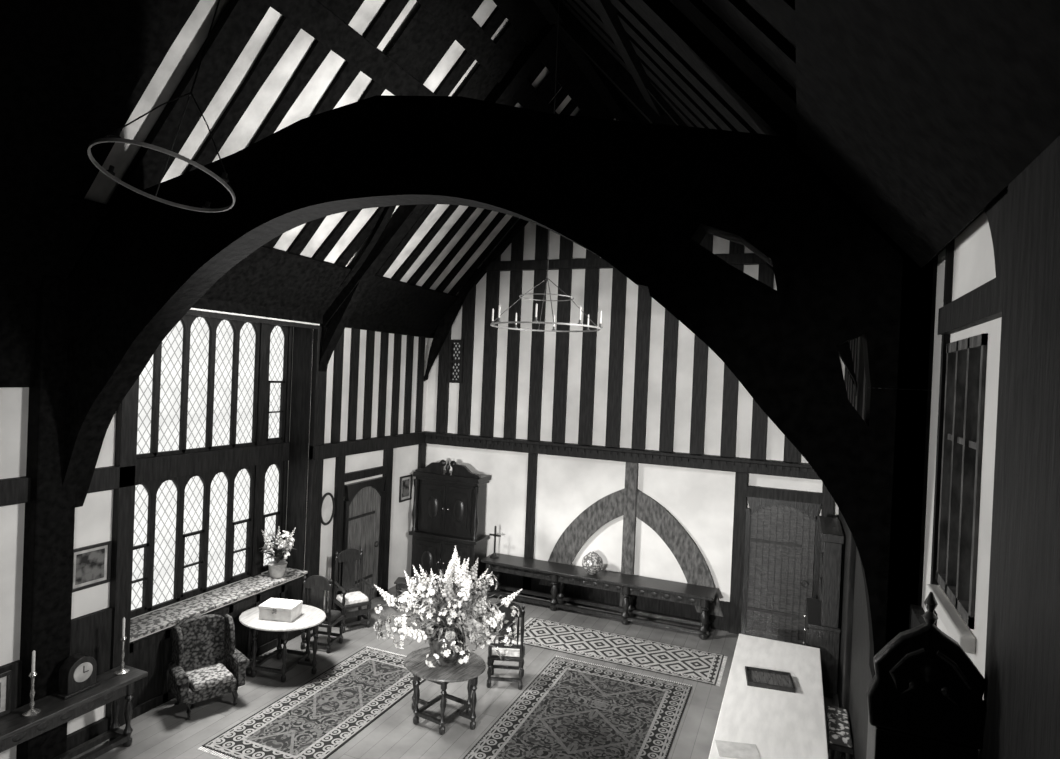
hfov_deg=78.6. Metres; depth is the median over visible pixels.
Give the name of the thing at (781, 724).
table
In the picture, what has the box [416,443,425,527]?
timber
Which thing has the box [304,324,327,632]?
timber
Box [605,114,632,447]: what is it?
timber
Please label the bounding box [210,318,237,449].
window
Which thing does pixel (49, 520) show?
timber
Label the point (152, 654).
wall panel
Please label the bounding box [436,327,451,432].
timber
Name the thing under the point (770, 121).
timber
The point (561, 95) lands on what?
timber
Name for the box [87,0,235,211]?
chandelier
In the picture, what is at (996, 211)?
timber
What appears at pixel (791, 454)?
timber
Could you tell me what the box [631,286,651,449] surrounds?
timber
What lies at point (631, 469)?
timber
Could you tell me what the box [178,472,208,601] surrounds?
window
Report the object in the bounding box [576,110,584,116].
timber
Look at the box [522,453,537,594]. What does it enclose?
timber
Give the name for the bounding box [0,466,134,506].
timber
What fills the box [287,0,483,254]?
timber
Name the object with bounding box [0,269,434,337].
timber
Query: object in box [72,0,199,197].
timber
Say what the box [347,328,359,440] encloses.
timber
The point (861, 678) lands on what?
timber
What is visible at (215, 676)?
cushion
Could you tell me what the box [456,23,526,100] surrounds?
timber
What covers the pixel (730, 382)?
timber
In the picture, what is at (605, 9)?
timber
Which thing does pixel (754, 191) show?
timber
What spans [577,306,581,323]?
candle
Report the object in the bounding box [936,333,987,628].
window
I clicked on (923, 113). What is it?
ceiling
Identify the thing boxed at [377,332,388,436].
timber
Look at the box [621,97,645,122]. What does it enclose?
timber
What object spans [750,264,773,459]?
timber
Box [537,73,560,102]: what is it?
timber
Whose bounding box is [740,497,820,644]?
door
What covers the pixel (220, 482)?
window
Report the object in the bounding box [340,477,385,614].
door
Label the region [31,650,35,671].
candle
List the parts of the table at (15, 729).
leg, leg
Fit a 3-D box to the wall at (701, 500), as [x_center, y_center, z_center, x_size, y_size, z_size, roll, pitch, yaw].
[1.601,-0.544,12.448,8.620,9.807,0.200,3,1,23]
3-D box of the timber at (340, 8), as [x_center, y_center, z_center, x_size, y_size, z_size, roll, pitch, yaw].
[-1.717,-4.338,6.440,0.915,1.012,0.694,3,1,23]
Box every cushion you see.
[186,663,232,690]
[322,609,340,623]
[336,591,368,605]
[492,640,520,656]
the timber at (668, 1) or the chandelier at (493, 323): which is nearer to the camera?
the timber at (668, 1)
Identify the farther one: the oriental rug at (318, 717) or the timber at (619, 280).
the timber at (619, 280)
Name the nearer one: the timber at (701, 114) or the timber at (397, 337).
the timber at (701, 114)
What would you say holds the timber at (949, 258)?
attached to the wall at (974, 261)
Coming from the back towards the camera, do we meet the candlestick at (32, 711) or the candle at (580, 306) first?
the candle at (580, 306)
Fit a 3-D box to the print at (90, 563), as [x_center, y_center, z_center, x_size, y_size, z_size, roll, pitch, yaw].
[-5.017,2.132,7.385,0.004,0.340,0.320,3,1,23]
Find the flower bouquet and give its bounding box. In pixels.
[373,545,521,666]
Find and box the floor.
[71,585,839,758]
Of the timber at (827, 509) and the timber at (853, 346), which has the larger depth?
the timber at (827, 509)
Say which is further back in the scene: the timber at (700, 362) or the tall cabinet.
the tall cabinet
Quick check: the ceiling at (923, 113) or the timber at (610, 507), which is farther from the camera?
the timber at (610, 507)
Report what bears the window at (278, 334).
in the wall at (93, 520)
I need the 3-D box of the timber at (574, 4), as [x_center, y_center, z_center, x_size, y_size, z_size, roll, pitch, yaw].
[1.867,-3.016,7.569,4.077,4.518,0.320,3,1,23]
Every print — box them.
[75,548,104,584]
[402,479,408,497]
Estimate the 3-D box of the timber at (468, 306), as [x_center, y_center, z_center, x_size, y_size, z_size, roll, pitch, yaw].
[-1.319,-0.510,13.520,0.270,3.341,0.070,3,1,23]
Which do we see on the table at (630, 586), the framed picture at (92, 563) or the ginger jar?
the ginger jar
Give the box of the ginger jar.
[582,551,602,574]
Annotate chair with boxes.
[300,575,343,652]
[486,601,524,689]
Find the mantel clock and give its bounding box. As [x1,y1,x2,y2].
[53,653,100,699]
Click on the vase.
(435, 646)
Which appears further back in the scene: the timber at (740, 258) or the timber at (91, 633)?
the timber at (740, 258)
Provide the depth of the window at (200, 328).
9.22 m
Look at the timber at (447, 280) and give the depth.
12.53 m
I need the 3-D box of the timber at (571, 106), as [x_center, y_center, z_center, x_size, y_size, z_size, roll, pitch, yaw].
[-0.724,-3.159,11.850,4.077,4.518,0.229,3,1,23]
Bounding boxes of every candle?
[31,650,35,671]
[122,617,124,636]
[497,304,500,321]
[533,303,537,321]
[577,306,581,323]
[599,311,602,327]
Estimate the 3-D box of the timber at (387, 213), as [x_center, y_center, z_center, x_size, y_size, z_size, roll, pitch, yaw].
[-2.133,-2.577,9.675,2.248,2.260,0.332,3,1,44]
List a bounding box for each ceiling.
[84,0,579,294]
[744,0,984,254]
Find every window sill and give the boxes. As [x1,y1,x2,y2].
[130,567,307,640]
[926,584,975,653]
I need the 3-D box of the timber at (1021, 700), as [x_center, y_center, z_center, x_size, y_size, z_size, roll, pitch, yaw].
[0.886,1.783,0.547,0.080,5.300,3.720,3,1,23]
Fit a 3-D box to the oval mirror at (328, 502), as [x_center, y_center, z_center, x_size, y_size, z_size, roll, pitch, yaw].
[-3.473,2.215,11.074,0.044,0.564,0.384,3,1,23]
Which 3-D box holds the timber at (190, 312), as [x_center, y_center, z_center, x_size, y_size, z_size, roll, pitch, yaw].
[-4.100,-0.865,9.179,0.100,0.055,3.070,3,1,23]
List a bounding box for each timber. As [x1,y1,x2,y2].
[0,0,185,247]
[0,196,457,330]
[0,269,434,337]
[0,283,35,386]
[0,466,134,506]
[0,607,112,710]
[16,276,75,758]
[62,95,654,507]
[67,0,273,279]
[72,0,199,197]
[105,377,138,729]
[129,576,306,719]
[136,442,289,482]
[184,16,300,173]
[186,310,317,328]
[190,308,319,324]
[248,0,363,145]
[251,323,270,576]
[264,80,384,247]
[270,0,436,95]
[280,326,292,560]
[285,327,312,569]
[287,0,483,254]
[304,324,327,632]
[309,431,429,459]
[310,0,408,115]
[311,6,505,260]
[317,0,355,19]
[319,205,419,371]
[322,6,568,326]
[330,331,343,442]
[331,456,345,610]
[334,207,385,265]
[340,206,395,286]
[345,466,385,481]
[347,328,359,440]
[362,330,374,438]
[375,60,545,275]
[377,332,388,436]
[381,448,392,594]
[386,0,468,76]
[390,334,401,434]
[391,76,557,280]
[403,335,413,433]
[407,88,567,284]
[415,337,424,431]
[416,0,557,113]
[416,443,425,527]
[421,99,576,288]
[424,269,477,380]
[424,431,820,479]
[424,435,815,472]
[431,114,613,333]
[435,212,505,291]
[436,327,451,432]
[448,216,518,294]
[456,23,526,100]
[457,285,475,434]
[480,255,500,436]
[483,253,765,270]
[493,0,611,118]
[503,226,524,438]
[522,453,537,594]
[527,224,548,440]
[533,0,625,119]
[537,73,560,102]
[539,488,624,587]
[552,235,572,442]
[559,9,675,124]
[560,0,686,125]
[567,0,696,126]
[569,11,667,114]
[575,0,708,128]
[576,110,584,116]
[578,249,599,444]
[584,0,721,129]
[591,0,666,116]
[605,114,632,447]
[610,0,757,133]
[613,85,649,123]
[617,9,737,131]
[619,462,638,612]
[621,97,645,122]
[624,105,773,270]
[625,0,762,133]
[629,0,920,270]
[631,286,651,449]
[635,489,722,616]
[647,84,685,125]
[648,239,937,677]
[650,123,906,266]
[659,309,678,451]
[666,0,796,127]
[669,0,945,256]
[689,233,712,454]
[702,0,977,238]
[720,241,743,456]
[728,472,747,633]
[746,0,983,215]
[746,485,821,504]
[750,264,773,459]
[783,436,799,462]
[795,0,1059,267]
[818,483,833,595]
[837,342,856,395]
[837,509,872,758]
[839,336,863,758]
[844,367,846,385]
[846,341,849,395]
[848,340,852,400]
[850,338,855,404]
[853,338,857,407]
[862,367,865,420]
[885,250,933,644]
[909,604,980,758]
[930,239,954,625]
[937,273,1003,334]
[981,135,1059,758]
[984,187,1007,276]
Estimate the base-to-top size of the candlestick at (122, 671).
0.635 m
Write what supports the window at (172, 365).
in the wall at (93, 520)
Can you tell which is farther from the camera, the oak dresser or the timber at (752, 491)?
the timber at (752, 491)
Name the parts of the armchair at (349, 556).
arm, leg, backrest, seat, arm, leg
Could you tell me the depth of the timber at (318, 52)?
7.17 m
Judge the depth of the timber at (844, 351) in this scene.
7.62 m
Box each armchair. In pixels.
[167,614,249,719]
[333,548,374,632]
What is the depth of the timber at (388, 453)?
12.63 m
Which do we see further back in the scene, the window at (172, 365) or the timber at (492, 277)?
the timber at (492, 277)
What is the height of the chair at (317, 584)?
1.170 m
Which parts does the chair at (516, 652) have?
leg, seat, backrest, leg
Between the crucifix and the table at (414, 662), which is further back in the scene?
the crucifix
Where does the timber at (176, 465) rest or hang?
attached to the wall at (93, 520)
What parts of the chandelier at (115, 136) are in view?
support rod, support rod, chain, support rod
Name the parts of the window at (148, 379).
glass pane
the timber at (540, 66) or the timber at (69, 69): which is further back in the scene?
the timber at (540, 66)
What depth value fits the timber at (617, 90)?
11.33 m
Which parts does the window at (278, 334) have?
glass pane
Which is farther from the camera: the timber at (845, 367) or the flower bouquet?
the timber at (845, 367)
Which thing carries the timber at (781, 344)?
attached to the wall at (974, 261)
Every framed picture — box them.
[0,670,11,716]
[72,541,111,592]
[399,474,411,502]
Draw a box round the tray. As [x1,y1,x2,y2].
[745,666,794,692]
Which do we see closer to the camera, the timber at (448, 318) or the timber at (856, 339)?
the timber at (856, 339)
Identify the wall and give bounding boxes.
[0,327,428,758]
[425,118,844,601]
[922,212,1001,699]
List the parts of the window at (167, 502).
glass pane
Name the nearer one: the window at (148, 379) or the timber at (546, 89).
the window at (148, 379)
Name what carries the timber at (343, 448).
attached to the wall at (93, 520)
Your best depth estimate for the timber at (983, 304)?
2.77 m
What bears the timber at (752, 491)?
attached to the wall at (701, 500)
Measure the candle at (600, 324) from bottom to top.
0.210 m
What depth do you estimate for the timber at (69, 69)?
5.60 m
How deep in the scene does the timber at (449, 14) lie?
8.54 m
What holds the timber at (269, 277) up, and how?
attached to the wall at (93, 520)
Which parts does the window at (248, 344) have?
glass pane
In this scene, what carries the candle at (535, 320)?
on the chandelier at (493, 323)
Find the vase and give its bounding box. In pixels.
[429,623,465,665]
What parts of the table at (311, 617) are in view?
leg, leg, gate rail, leg, leg, gate rail, leg, leg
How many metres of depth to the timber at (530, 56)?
9.97 m
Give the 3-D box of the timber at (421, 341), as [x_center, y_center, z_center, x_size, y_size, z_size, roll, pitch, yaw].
[-2.313,0.109,13.626,0.050,2.000,0.190,3,1,23]
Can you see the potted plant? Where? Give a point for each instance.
(277, 568)
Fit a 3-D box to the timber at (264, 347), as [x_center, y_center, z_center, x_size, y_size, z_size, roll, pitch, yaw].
[-4.311,1.091,10.271,0.130,4.030,0.185,3,1,23]
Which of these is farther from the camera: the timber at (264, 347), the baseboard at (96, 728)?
the timber at (264, 347)
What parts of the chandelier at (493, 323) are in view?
support rod, support rod, chain, support rod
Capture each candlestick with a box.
[22,650,40,716]
[114,617,129,675]
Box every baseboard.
[66,717,108,750]
[485,570,729,631]
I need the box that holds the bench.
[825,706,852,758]
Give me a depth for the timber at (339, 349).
11.16 m
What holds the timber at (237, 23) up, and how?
attached to the ceiling at (194, 33)
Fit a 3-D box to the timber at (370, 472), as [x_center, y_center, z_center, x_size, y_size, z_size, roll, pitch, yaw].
[-3.060,1.744,11.973,0.080,0.140,1.230,3,1,23]
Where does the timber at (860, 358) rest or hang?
attached to the wall at (974, 261)
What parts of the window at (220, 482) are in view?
glass pane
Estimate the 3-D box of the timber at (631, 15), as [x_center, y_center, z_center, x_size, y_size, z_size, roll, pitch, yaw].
[1.096,-3.032,5.724,4.077,4.518,0.320,3,1,23]
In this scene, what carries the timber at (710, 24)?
attached to the ceiling at (744, 0)
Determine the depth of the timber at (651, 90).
7.71 m
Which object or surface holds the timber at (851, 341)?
attached to the wall at (974, 261)
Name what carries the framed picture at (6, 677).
on the table at (15, 729)
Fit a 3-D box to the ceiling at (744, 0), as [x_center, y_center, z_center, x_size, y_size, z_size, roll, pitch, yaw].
[1.102,-3.078,5.581,4.160,4.768,13.100,3,1,23]
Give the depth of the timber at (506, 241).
13.13 m
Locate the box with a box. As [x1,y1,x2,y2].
[258,598,302,621]
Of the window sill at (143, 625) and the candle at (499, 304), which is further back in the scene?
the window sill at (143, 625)
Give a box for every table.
[0,665,147,758]
[239,604,325,681]
[404,647,485,734]
[481,553,716,639]
[708,634,827,758]
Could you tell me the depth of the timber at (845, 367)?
10.31 m
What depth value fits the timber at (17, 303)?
6.54 m
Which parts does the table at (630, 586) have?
leg, leg, leg, leg, leg, leg, leg, leg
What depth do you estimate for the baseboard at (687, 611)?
12.19 m
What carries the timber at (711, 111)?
attached to the ceiling at (744, 0)
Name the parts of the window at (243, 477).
glass pane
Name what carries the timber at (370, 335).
attached to the wall at (93, 520)
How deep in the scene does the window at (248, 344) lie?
10.02 m
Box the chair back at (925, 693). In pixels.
[866,592,985,758]
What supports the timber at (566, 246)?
attached to the wall at (701, 500)
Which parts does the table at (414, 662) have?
leg, leg, gate rail, leg, gate rail, leg, leg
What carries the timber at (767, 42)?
attached to the ceiling at (744, 0)
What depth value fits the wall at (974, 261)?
2.82 m
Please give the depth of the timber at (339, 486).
11.27 m
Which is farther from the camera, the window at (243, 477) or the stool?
the stool
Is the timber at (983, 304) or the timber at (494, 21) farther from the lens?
the timber at (494, 21)
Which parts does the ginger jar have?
lid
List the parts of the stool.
leg, seat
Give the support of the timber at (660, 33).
attached to the ceiling at (744, 0)
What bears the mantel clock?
on the table at (15, 729)
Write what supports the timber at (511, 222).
attached to the ceiling at (194, 33)
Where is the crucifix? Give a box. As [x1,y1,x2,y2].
[489,526,500,557]
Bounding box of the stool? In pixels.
[394,577,423,608]
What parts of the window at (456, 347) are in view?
glass pane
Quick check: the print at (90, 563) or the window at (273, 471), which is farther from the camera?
the window at (273, 471)
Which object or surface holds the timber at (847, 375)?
attached to the wall at (974, 261)
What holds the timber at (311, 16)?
attached to the ceiling at (194, 33)
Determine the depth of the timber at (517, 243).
13.08 m
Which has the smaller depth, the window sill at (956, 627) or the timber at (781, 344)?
the window sill at (956, 627)
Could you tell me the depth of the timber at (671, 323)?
11.87 m
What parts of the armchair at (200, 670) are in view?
arm, leg, backrest, seat, leg, arm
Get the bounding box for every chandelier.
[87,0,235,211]
[490,4,602,331]
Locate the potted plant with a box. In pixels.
[259,526,295,577]
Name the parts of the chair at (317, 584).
leg, backrest, leg, seat, leg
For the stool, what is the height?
0.500 m
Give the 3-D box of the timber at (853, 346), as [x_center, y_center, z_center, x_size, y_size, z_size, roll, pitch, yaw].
[4.502,0.319,9.020,0.060,2.220,0.220,3,1,23]
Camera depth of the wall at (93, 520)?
7.58 m
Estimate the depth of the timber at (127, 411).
7.65 m
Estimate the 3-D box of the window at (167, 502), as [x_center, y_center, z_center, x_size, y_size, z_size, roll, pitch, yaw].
[-4.973,2.207,8.807,0.070,1.770,0.430,3,1,23]
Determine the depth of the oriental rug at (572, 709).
8.32 m
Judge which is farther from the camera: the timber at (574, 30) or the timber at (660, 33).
the timber at (574, 30)
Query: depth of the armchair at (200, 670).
8.37 m
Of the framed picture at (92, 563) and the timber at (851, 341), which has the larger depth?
the timber at (851, 341)
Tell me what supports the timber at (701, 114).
attached to the ceiling at (744, 0)
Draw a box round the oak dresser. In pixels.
[803,516,843,698]
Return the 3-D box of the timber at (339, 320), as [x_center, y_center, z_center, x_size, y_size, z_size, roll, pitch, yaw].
[-2.642,-1.423,10.401,1.800,2.750,0.200,3,1,23]
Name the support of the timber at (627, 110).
attached to the ceiling at (744, 0)
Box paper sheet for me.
[715,740,760,758]
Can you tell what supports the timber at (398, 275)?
attached to the ceiling at (194, 33)
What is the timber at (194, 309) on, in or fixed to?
attached to the wall at (93, 520)
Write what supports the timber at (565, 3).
attached to the ceiling at (744, 0)
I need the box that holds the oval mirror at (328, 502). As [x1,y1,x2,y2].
[321,492,334,524]
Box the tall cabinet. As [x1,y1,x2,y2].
[409,460,490,594]
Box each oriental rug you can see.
[198,646,424,758]
[463,656,691,758]
[514,617,726,685]
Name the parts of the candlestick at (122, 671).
stem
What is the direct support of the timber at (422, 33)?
attached to the timber at (311, 16)
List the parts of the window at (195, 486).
glass pane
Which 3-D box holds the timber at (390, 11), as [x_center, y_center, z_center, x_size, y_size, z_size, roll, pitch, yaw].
[-2.461,-3.195,7.687,4.077,4.518,0.222,3,1,23]
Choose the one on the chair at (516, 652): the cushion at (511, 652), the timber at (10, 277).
the cushion at (511, 652)
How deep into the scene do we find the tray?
7.95 m
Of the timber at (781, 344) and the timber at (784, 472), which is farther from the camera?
the timber at (784, 472)
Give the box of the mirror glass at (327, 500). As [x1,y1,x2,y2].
[322,495,332,522]
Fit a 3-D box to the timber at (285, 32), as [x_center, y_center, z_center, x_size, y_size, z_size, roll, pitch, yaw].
[-2.841,-3.203,6.777,4.077,4.518,0.229,3,1,23]
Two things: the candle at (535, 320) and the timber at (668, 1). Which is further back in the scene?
the candle at (535, 320)
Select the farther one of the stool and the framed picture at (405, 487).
the framed picture at (405, 487)
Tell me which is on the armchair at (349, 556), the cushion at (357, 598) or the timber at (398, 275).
the cushion at (357, 598)
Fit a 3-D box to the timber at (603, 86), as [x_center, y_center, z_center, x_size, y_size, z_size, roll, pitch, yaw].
[-0.754,-5.121,6.319,0.200,0.250,13.000,3,1,23]
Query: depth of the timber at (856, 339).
8.47 m
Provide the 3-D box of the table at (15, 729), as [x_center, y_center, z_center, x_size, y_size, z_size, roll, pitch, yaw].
[-4.944,3.743,6.690,0.420,0.800,1.800,3,1,23]
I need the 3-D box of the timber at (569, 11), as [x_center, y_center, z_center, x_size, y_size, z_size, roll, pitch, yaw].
[2.252,-3.008,8.492,4.077,4.518,0.320,3,1,23]
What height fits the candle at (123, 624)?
0.215 m
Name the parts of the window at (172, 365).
glass pane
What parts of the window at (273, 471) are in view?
glass pane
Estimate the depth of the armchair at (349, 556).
10.99 m
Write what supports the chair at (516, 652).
on the floor
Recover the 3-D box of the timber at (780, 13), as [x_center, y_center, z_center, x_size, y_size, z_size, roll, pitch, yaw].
[0.134,-3.052,3.417,4.077,4.518,0.320,3,1,23]
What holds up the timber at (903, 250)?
attached to the wall at (974, 261)
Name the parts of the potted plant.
pot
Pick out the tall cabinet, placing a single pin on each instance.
(452, 504)
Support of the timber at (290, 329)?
attached to the wall at (93, 520)
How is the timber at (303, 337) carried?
attached to the wall at (93, 520)
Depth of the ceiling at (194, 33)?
7.17 m
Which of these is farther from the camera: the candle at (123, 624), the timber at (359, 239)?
the timber at (359, 239)
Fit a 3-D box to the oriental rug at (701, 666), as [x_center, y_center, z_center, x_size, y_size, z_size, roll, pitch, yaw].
[1.383,4.365,10.530,3.420,0.011,1.130,3,1,23]
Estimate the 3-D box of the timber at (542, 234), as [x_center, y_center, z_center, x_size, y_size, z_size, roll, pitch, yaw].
[0.178,-1.319,12.902,0.251,5.091,0.070,3,1,23]
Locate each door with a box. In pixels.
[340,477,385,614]
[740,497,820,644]
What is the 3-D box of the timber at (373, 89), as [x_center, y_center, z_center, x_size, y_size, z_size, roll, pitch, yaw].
[-2.269,-3.191,8.147,4.077,4.518,0.223,3,1,23]
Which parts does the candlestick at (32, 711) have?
stem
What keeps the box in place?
on the table at (311, 617)
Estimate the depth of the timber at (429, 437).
12.03 m
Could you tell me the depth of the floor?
8.67 m
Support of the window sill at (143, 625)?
attached to the wall at (93, 520)
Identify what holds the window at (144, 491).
in the wall at (93, 520)
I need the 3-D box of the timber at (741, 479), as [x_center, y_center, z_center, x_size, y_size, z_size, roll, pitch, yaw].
[3.664,3.032,11.383,0.200,2.850,0.120,3,1,23]
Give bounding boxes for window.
[131,480,153,617]
[136,346,158,458]
[149,476,182,611]
[155,314,188,456]
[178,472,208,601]
[184,315,214,452]
[204,469,232,592]
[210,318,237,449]
[229,465,254,583]
[234,320,259,447]
[261,461,282,572]
[266,324,287,443]
[448,340,463,382]
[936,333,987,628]
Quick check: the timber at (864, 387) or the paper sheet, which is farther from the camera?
the timber at (864, 387)
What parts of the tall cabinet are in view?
door, door, cornice, door, door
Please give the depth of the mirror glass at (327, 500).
11.09 m
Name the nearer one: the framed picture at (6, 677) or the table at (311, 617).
the framed picture at (6, 677)
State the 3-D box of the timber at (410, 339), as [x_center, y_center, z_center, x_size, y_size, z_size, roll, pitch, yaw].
[-2.482,0.105,13.220,0.050,2.000,0.190,3,1,23]
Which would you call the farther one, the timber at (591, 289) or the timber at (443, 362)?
the timber at (443, 362)
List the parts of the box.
lid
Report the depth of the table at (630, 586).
11.87 m
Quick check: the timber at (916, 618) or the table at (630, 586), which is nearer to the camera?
the timber at (916, 618)
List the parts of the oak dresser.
drawer, cornice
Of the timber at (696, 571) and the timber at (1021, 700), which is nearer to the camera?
the timber at (1021, 700)
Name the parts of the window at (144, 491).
glass pane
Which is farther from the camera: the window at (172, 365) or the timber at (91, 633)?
the window at (172, 365)
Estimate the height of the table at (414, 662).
0.720 m
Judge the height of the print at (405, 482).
0.350 m
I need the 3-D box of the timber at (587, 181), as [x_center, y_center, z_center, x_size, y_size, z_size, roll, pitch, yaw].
[-2.089,-0.426,5.860,6.400,3.940,0.300,3,1,23]
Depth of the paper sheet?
6.42 m

